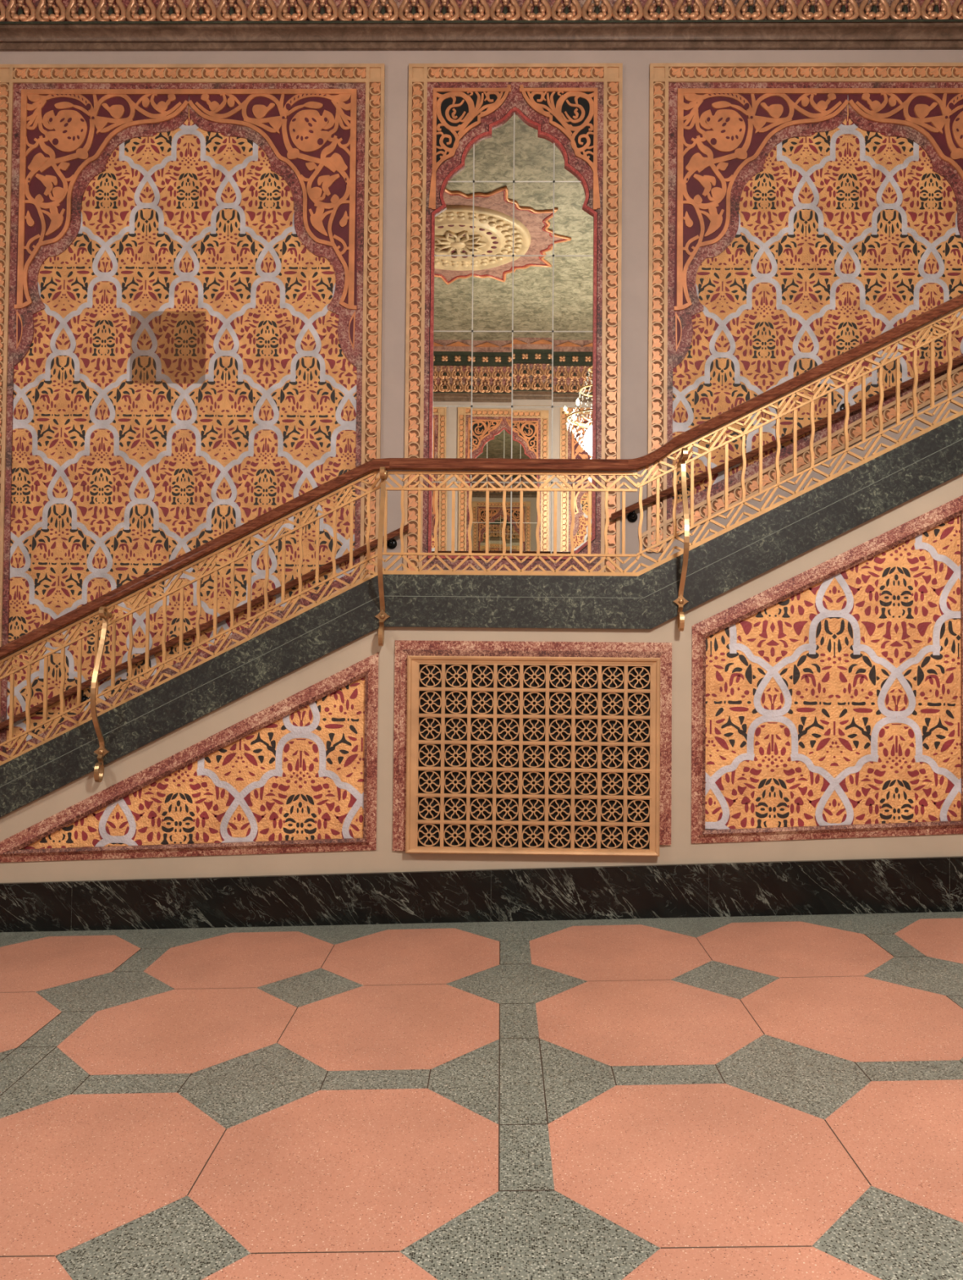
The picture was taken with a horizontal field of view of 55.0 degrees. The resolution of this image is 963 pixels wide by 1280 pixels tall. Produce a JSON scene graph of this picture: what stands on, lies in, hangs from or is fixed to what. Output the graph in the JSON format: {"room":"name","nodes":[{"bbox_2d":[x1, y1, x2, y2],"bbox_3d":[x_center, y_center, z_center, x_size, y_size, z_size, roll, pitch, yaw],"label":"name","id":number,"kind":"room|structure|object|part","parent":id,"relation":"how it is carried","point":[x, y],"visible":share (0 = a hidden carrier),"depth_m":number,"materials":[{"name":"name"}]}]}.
{"room":"cinema lobby","nodes":[
{"label":"cinema lobby","id":0,"kind":"room"},
{"bbox_2d":[0,911,962,1279],"bbox_3d":[0.006,1.679,1.267,18.000,0.830,8.610,0,-1,1],"label":"floor","id":1,"kind":"structure","parent":0,"point":[748,1097],"depth_m":3.26,"materials":[{"name":"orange tile"}]},
{"bbox_2d":[0,414,962,817],"bbox_3d":[0.539,-0.375,6.712,10.352,4.805,2.361,0,-1,1],"label":"staircase","id":2,"kind":"structure","parent":1,"relation":"on","point":[780,535],"depth_m":5.54,"materials":[{"name":"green stone"}]},
{"bbox_2d":[0,293,962,782],"bbox_3d":[0.524,-0.937,5.529,10.250,5.163,0.280,0,-1,1],"label":"stair railing","id":3,"kind":"object","parent":2,"relation":"on","point":[453,467],"visible":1,"depth_m":5.60,"materials":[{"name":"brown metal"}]},
{"bbox_3d":[-2.273,-0.158,5.586,0.048,0.056,0.094,0,-1,1],"label":"bracket knob","id":4,"kind":"part","parent":3,"relation":"part of","materials":[{"name":"brown metal"}]},
{"bbox_3d":[-2.585,-0.072,5.644,4.043,2.111,0.112,0,-1,1],"label":"handrail","id":5,"kind":"part","parent":3,"relation":"part of","materials":[{"name":"brown wood"}]},
{"bbox_3d":[-0.583,-0.993,5.577,0.046,0.056,0.094,0,-1,1],"label":"bracket knob","id":6,"kind":"part","parent":3,"relation":"part of","materials":[{"name":"brown metal"}]},
{"bbox_3d":[0.165,-1.065,5.622,1.440,0.078,0.112,0,-1,1],"label":"handrail","id":7,"kind":"part","parent":3,"relation":"part of","materials":[{"name":"brown wood"}]},
{"bbox_3d":[3.279,-2.246,5.598,4.767,2.494,0.112,0,-1,1],"label":"handrail","id":8,"kind":"part","parent":3,"relation":"part of","materials":[{"name":"brown wood"}]},
{"bbox_2d":[0,473,962,883],"bbox_3d":[0.531,-0.422,5.623,10.330,4.640,0.120,0,-1,1],"label":"wall","id":9,"kind":"structure","parent":0,"point":[384,859],"depth_m":5.55,"materials":[{"name":"beige paint"}]},
{"bbox_2d":[0,652,378,862],"bbox_3d":[-1.896,0.711,5.560,2.539,1.300,0.034,0,-1,1],"label":"wall panel","id":10,"kind":"object","parent":9,"relation":"attached to","point":[298,774],"visible":1,"depth_m":5.56,"materials":[{"name":"tile"}]},
{"bbox_2d":[0,856,962,932],"bbox_3d":[0.503,1.512,5.505,10.350,0.727,0.028,0,-1,1],"label":"baseboard","id":11,"kind":"structure","parent":9,"relation":"attached to","point":[916,884],"depth_m":5.50,"materials":[{"name":"black stone"}]},
{"bbox_2d":[392,640,671,851],"bbox_3d":[0.304,0.639,5.530,1.662,1.260,0.026,0,-1,1],"label":"surround","id":12,"kind":"object","parent":9,"relation":"attached to","point":[403,648],"visible":0.99,"depth_m":5.53,"materials":[{"name":"pink stone"}]},
{"bbox_2d":[405,655,660,856],"bbox_3d":[0.306,0.687,5.513,1.506,1.174,0.054,0,-1,1],"label":"air vent","id":13,"kind":"object","parent":9,"relation":"in","point":[506,755],"visible":1,"depth_m":5.52,"materials":[{"name":"metal"}]},
{"bbox_2d":[691,495,962,843],"bbox_3d":[2.095,0.159,5.507,1.670,2.123,0.034,0,-1,1],"label":"wall panel","id":14,"kind":"object","parent":9,"relation":"attached to","point":[828,700],"visible":1,"depth_m":5.51,"materials":[{"name":"tile"}]},
{"bbox_2d":[0,49,962,572],"bbox_3d":[0.151,-2.042,8.097,18.000,8.750,0.200,0,-1,1],"label":"wall","id":15,"kind":"structure","parent":0,"point":[636,64],"depth_m":8.02,"materials":[{"name":"grey paint"}]},
{"bbox_2d":[0,63,385,761],"bbox_3d":[-2.622,-1.826,8.014,3.500,6.409,0.038,0,-1,1],"label":"wall panel","id":16,"kind":"object","parent":15,"relation":"attached to","point":[191,255],"visible":0.87,"depth_m":8.04,"materials":[{"name":"multicoloured paint"}]},
{"bbox_2d":[0,523,408,730],"bbox_3d":[-2.851,0.121,7.937,4.439,2.271,0.120,0,-1,1],"label":"wall handrail","id":17,"kind":"object","parent":15,"relation":"attached to","point":[391,542],"visible":0.71,"depth_m":7.88,"materials":[{"name":"brown wood"}]},
{"bbox_2d":[0,0,962,51],"bbox_3d":[0.180,-5.734,7.930,18.000,1.176,0.300,0,-1,1],"label":"trim","id":18,"kind":"structure","parent":15,"relation":"attached to","point":[25,25],"depth_m":7.96,"materials":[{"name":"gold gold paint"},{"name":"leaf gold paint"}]},
{"bbox_2d":[403,62,622,572],"bbox_3d":[0.275,-2.720,7.982,1.856,4.573,0.048,0,-1,1],"label":"arched mirror","id":19,"kind":"object","parent":15,"relation":"attached to","point":[544,131],"visible":0.88,"depth_m":8.00,"materials":[{"name":"mirror glass"},{"name":"tan gold paint"}]},
{"bbox_3d":[0.274,-2.658,7.982,1.447,3.944,0.030,0,-1,1],"label":"moulding","id":20,"kind":"part","parent":19,"relation":"part of","materials":[{"name":"red"}]},
{"bbox_2d":[610,355,962,522],"bbox_3d":[3.331,-2.044,7.885,4.434,2.105,0.120,0,-1,1],"label":"wall handrail","id":21,"kind":"object","parent":15,"relation":"attached to","point":[632,517],"visible":0.7,"depth_m":7.84,"materials":[{"name":"brown wood"}]},
{"bbox_2d":[641,62,962,552],"bbox_3d":[3.114,-2.858,7.944,3.500,4.246,0.038,0,-1,1],"label":"wall panel","id":22,"kind":"object","parent":15,"relation":"attached to","point":[801,215],"visible":0.94,"depth_m":7.97,"materials":[{"name":"multicoloured paint"}]}
]}

